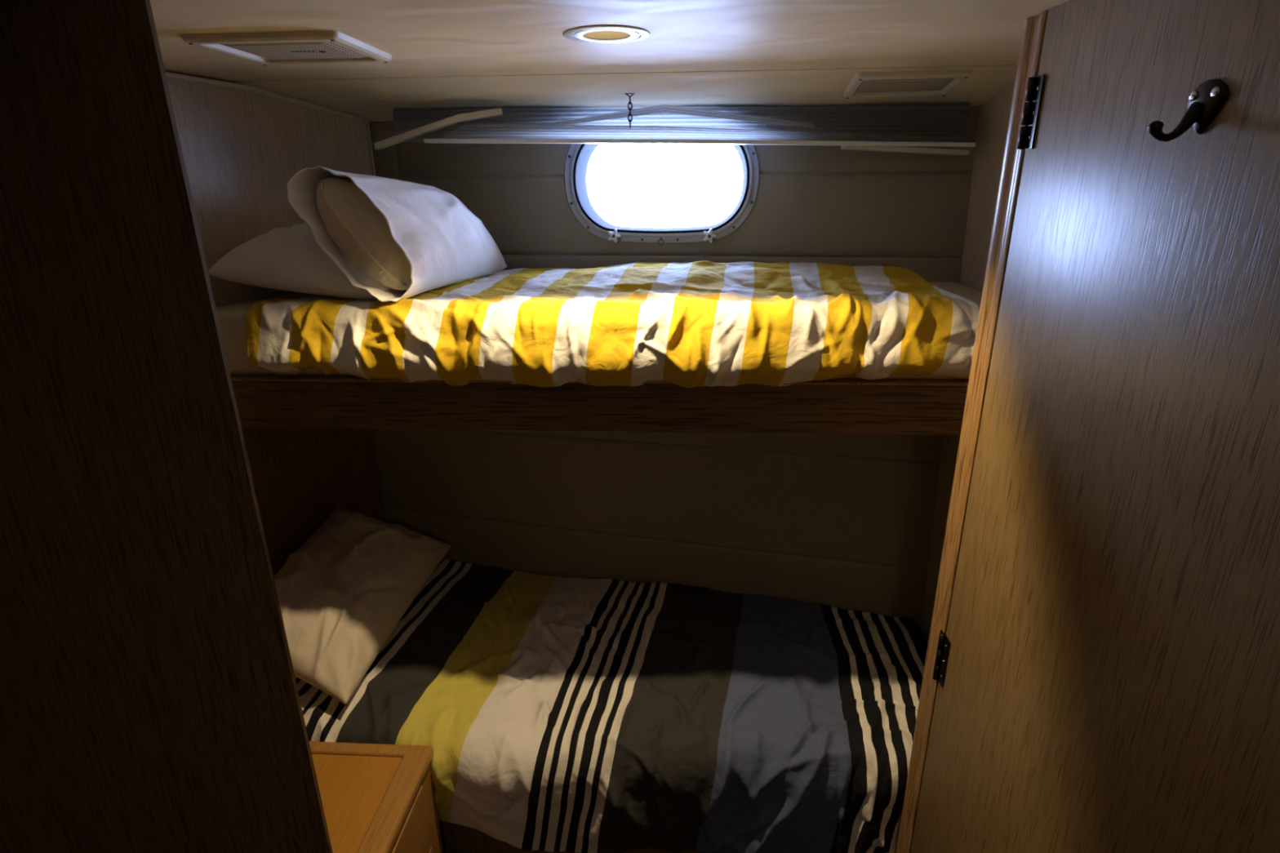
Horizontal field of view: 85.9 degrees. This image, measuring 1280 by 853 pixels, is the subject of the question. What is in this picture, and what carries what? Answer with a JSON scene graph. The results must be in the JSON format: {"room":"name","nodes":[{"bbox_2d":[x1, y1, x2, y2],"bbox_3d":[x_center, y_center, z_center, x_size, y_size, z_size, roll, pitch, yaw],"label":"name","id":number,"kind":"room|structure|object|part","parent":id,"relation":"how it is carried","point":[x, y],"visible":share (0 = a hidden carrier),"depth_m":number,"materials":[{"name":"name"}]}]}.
{"room":"boat cabin","nodes":[
{"label":"boat cabin","id":0,"kind":"room"},
{"bbox_2d":[0,0,333,852],"bbox_3d":[-1.092,0.485,1.199,1.048,2.210,0.055,1,19,3],"label":"wall","id":1,"kind":"structure","parent":0,"point":[150,701],"depth_m":1.03,"materials":[{"name":"brown wood"}]},
{"bbox_2d":[166,78,371,375],"bbox_3d":[-1.089,-0.456,1.779,0.030,0.800,1.199,7,21,20],"label":"wall","id":2,"kind":"structure","parent":0,"point":[242,149],"depth_m":1.81,"materials":[{"name":"brown wood"}]},
{"bbox_2d":[164,71,368,123],"bbox_3d":[-1.075,-0.806,1.648,0.017,0.066,1.193,6,21,19],"label":"trim","id":3,"kind":"structure","parent":2,"relation":"attached to","point":[171,75],"depth_m":1.81,"materials":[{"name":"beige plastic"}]},
{"bbox_2d":[364,118,375,176],"bbox_3d":[-0.865,-0.650,2.294,0.012,0.720,0.012,1,19,3],"label":"trim","id":4,"kind":"structure","parent":2,"relation":"attached to","point":[367,126],"depth_m":2.20,"materials":[{"name":"brown wood"}]},
{"bbox_2d":[241,426,383,576],"bbox_3d":[-1.262,0.569,2.208,0.030,1.385,1.272,6,21,19],"label":"wall","id":5,"kind":"structure","parent":0,"point":[300,476],"depth_m":2.36,"materials":[{"name":"brown wood"}]},
{"bbox_2d":[150,0,1071,80],"bbox_3d":[-0.185,-0.344,0.198,3.000,0.001,3.180,1,19,3],"label":"ceiling","id":6,"kind":"structure","parent":0,"point":[422,37],"depth_m":1.24,"materials":[{"name":"beige plastic"}]},
{"bbox_2d":[180,30,391,66],"bbox_3d":[-0.669,-0.732,1.335,0.290,0.016,0.260,1,19,3],"label":"ceiling vent","id":7,"kind":"object","parent":6,"relation":"in","point":[312,46],"visible":1,"depth_m":1.29,"materials":[{"name":"beige plastic"}]},
{"bbox_3d":[-0.669,-0.731,1.335,0.238,0.008,0.208,1,19,3],"label":"panel","id":8,"kind":"part","parent":7,"relation":"part of","materials":[{"name":"beige plastic"}]},
{"bbox_2d":[562,24,650,44],"bbox_3d":[-0.061,-0.742,1.251,0.160,0.055,0.160,1,19,3],"label":"recessed light","id":9,"kind":"object","parent":6,"relation":"in","point":[599,33],"visible":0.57,"depth_m":1.27,"materials":[{"name":"white plastic"}]},
{"bbox_2d":[229,66,1017,121],"bbox_3d":[-0.174,-0.937,1.974,2.800,0.063,0.551,1,19,3],"label":"ceiling","id":10,"kind":"structure","parent":0,"point":[375,100],"depth_m":1.84,"materials":[{"name":"beige plastic"}]},
{"bbox_2d":[624,93,635,128],"bbox_3d":[-0.027,-0.867,1.887,0.028,0.089,0.023,1,19,3],"label":"hanging chain","id":11,"kind":"object","parent":10,"relation":"hanging from","point":[629,108],"visible":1,"depth_m":1.88,"materials":[{"name":"grey metal"}]},
{"bbox_2d":[373,102,975,155],"bbox_3d":[0.086,-0.851,1.956,1.678,0.167,0.138,1,19,3],"label":"blind","id":12,"kind":"object","parent":10,"relation":"hanging from","point":[866,126],"visible":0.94,"depth_m":1.94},
{"bbox_3d":[0.150,-0.794,1.925,1.525,0.040,0.040,1,19,3],"label":"rail","id":13,"kind":"part","parent":12,"relation":"part of","materials":[{"name":"white metal"}]},
{"bbox_2d":[843,69,973,98],"bbox_3d":[0.680,-0.880,1.771,0.280,0.042,0.188,1,19,5],"label":"ceiling vent","id":14,"kind":"object","parent":10,"relation":"in","point":[917,83],"visible":1,"depth_m":1.75,"materials":[{"name":"beige plastic"}]},
{"bbox_3d":[0.680,-0.879,1.770,0.228,0.008,0.138,1,11,5],"label":"panel","id":15,"kind":"part","parent":14,"relation":"part of","materials":[{"name":"beige plastic"}]},
{"bbox_2d":[382,508,927,630],"bbox_3d":[-0.073,0.744,2.691,2.623,0.710,0.070,5,20,15],"label":"wall","id":16,"kind":"structure","parent":0,"point":[884,590],"depth_m":2.55,"materials":[{"name":"beige plastic"}]},
{"bbox_2d":[368,106,979,570],"bbox_3d":[-0.083,-0.295,2.331,2.596,1.490,0.235,4,20,13],"label":"wall","id":17,"kind":"structure","parent":0,"point":[846,508],"depth_m":2.29,"materials":[{"name":"beige plastic"}]},
{"bbox_2d":[230,374,968,435],"bbox_3d":[-0.085,-0.179,2.055,2.083,0.131,0.794,1,19,3],"label":"bunk","id":18,"kind":"object","parent":17,"relation":"attached to","point":[922,406],"visible":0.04,"depth_m":1.69,"materials":[{"name":"brown wood"}]},
{"bbox_2d":[215,281,982,379],"bbox_3d":[-0.075,-0.306,1.970,2.046,0.165,0.692,1,19,3],"label":"mattress","id":19,"kind":"object","parent":18,"relation":"on","point":[232,317],"visible":0.09,"depth_m":1.71,"materials":[{"name":"beige fabric"}]},
{"bbox_2d":[245,260,979,387],"bbox_3d":[-0.073,-0.313,1.896,1.762,0.256,0.759,2,20,7],"label":"duvet","id":20,"kind":"object","parent":18,"relation":"on","point":[703,322],"visible":0.89,"depth_m":1.61,"materials":[{"name":"yellow fabric"}]},
{"bbox_2d":[208,222,397,299],"bbox_3d":[-0.797,-0.473,1.886,0.505,0.198,0.510,1,19,3],"label":"pillow","id":21,"kind":"object","parent":20,"relation":"on","point":[290,259],"visible":0.41,"depth_m":1.68,"materials":[{"name":"white fabric"}]},
{"bbox_2d":[287,166,506,302],"bbox_3d":[-0.603,-0.538,1.871,0.279,0.309,0.640,4,20,13],"label":"pillow","id":22,"kind":"object","parent":20,"relation":"on","point":[411,238],"visible":1,"depth_m":1.65,"materials":[{"name":"white fabric"}]},
{"bbox_2d":[564,143,759,245],"bbox_3d":[0.068,-0.801,2.238,0.606,0.391,0.345,1,19,3],"label":"window","id":23,"kind":"structure","parent":17,"relation":"in","point":[579,155],"depth_m":2.17,"materials":[{"name":"grey metal"}]},
{"bbox_3d":[-0.081,-0.606,2.183,0.040,0.042,0.016,1,19,3],"label":"latch knob","id":24,"kind":"part","parent":23,"relation":"part of","materials":[{"name":"silver metal"}]},
{"bbox_3d":[0.217,-0.591,2.132,0.040,0.042,0.016,1,19,3],"label":"latch knob","id":25,"kind":"part","parent":23,"relation":"part of","materials":[{"name":"silver metal"}]},
{"bbox_2d":[920,79,1015,644],"bbox_3d":[0.966,0.195,1.962,0.030,2.210,0.920,1,19,3],"label":"wall","id":26,"kind":"structure","parent":0,"point":[994,113],"depth_m":1.96,"materials":[{"name":"brown wood"}]},
{"bbox_2d":[225,64,1017,81],"bbox_3d":[-0.190,-0.873,1.703,2.600,0.004,0.004,1,19,3],"label":"trim","id":27,"kind":"structure","parent":26,"relation":"attached to","point":[1007,64],"depth_m":1.69,"materials":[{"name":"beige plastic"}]},
{"bbox_3d":[-0.145,1.657,1.231,3.200,0.040,4.000,1,19,3],"label":"floor","id":28,"kind":"structure","parent":0,"visible":0},
{"bbox_2d":[309,741,443,852],"bbox_3d":[-0.914,1.186,1.727,0.695,0.534,0.495,1,19,3],"label":"nightstand","id":29,"kind":"object","parent":28,"relation":"on","point":[375,797],"visible":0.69,"depth_m":1.74,"materials":[{"name":"brown wood"}]},
{"bbox_3d":[-0.931,0.949,1.650,0.625,0.012,0.445,1,19,3],"label":"panel","id":30,"kind":"part","parent":29,"relation":"part of","materials":[{"name":"brown wood"}]},
{"bbox_3d":[-0.578,1.091,1.635,0.010,0.208,0.385,1,19,3],"label":"drawer","id":31,"kind":"part","parent":29,"relation":"part of","materials":[{"name":"brown wood"}]},
{"bbox_2d":[439,820,698,852],"bbox_3d":[-0.159,1.020,2.483,2.250,0.330,0.979,1,19,3],"label":"bunk","id":32,"kind":"object","parent":28,"relation":"on","point":[455,838],"visible":0.02,"depth_m":2.06,"materials":[{"name":"brown wood"}]},
{"bbox_3d":[-0.155,0.818,2.330,2.218,0.178,0.885,1,19,3],"label":"mattress","id":33,"kind":"object","parent":32,"relation":"on","visible":0},
{"bbox_2d":[295,559,928,852],"bbox_3d":[-0.071,0.855,2.337,2.001,0.415,1.081,1,19,3],"label":"duvet","id":34,"kind":"object","parent":33,"relation":"on","point":[556,713],"visible":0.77,"depth_m":1.96,"materials":[{"name":"fabric"}]},
{"bbox_2d":[273,506,451,705],"bbox_3d":[-0.987,0.510,2.259,0.444,0.289,0.763,2,20,8],"label":"pillow","id":35,"kind":"object","parent":34,"relation":"on","point":[344,591],"visible":0.88,"depth_m":2.15,"materials":[{"name":"beige fabric"}]},
{"bbox_3d":[1.032,0.357,1.500,0.690,2.210,0.040,1,19,3],"label":"wall","id":36,"kind":"structure","parent":0,"visible":0},
{"bbox_2d":[932,629,950,687],"bbox_3d":[0.663,0.513,1.520,0.013,0.120,0.044,1,19,3],"label":"hinge","id":37,"kind":"object","parent":36,"relation":"attached to","point":[943,646],"visible":1,"depth_m":1.51,"materials":[{"name":"brown metal"}]},
{"bbox_2d":[895,10,1048,852],"bbox_3d":[0.686,0.356,1.515,0.042,2.209,0.079,1,19,3],"label":"trim","id":38,"kind":"structure","parent":36,"relation":"attached to","point":[1034,27],"depth_m":1.36,"materials":[{"name":"brown wood"}]},
{"bbox_2d":[1017,74,1044,150],"bbox_3d":[0.652,-0.526,1.154,0.013,0.112,0.044,1,19,3],"label":"hinge","id":39,"kind":"object","parent":36,"relation":"attached to","point":[1035,84],"visible":1,"depth_m":1.15,"materials":[{"name":"brown metal"}]},
{"bbox_2d":[910,0,1279,852],"bbox_3d":[0.701,0.494,1.060,0.036,2.170,0.863,-1,19,-2],"label":"door","id":40,"kind":"structure","parent":36,"relation":"in","point":[1111,684],"depth_m":0.95,"materials":[{"name":"brown wood"}]},
{"bbox_2d":[1146,78,1230,142],"bbox_3d":[0.641,-0.374,0.815,0.068,0.068,0.057,-1,19,-2],"label":"coat hook","id":41,"kind":"object","parent":40,"relation":"attached to","point":[1205,102],"visible":1,"depth_m":0.81,"materials":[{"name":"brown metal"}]},
{"bbox_3d":[0.668,-0.379,0.815,0.007,0.060,0.057,-1,19,-2],"label":"plate","id":42,"kind":"part","parent":41,"relation":"part of","materials":[{"name":"brown metal"}]}
]}

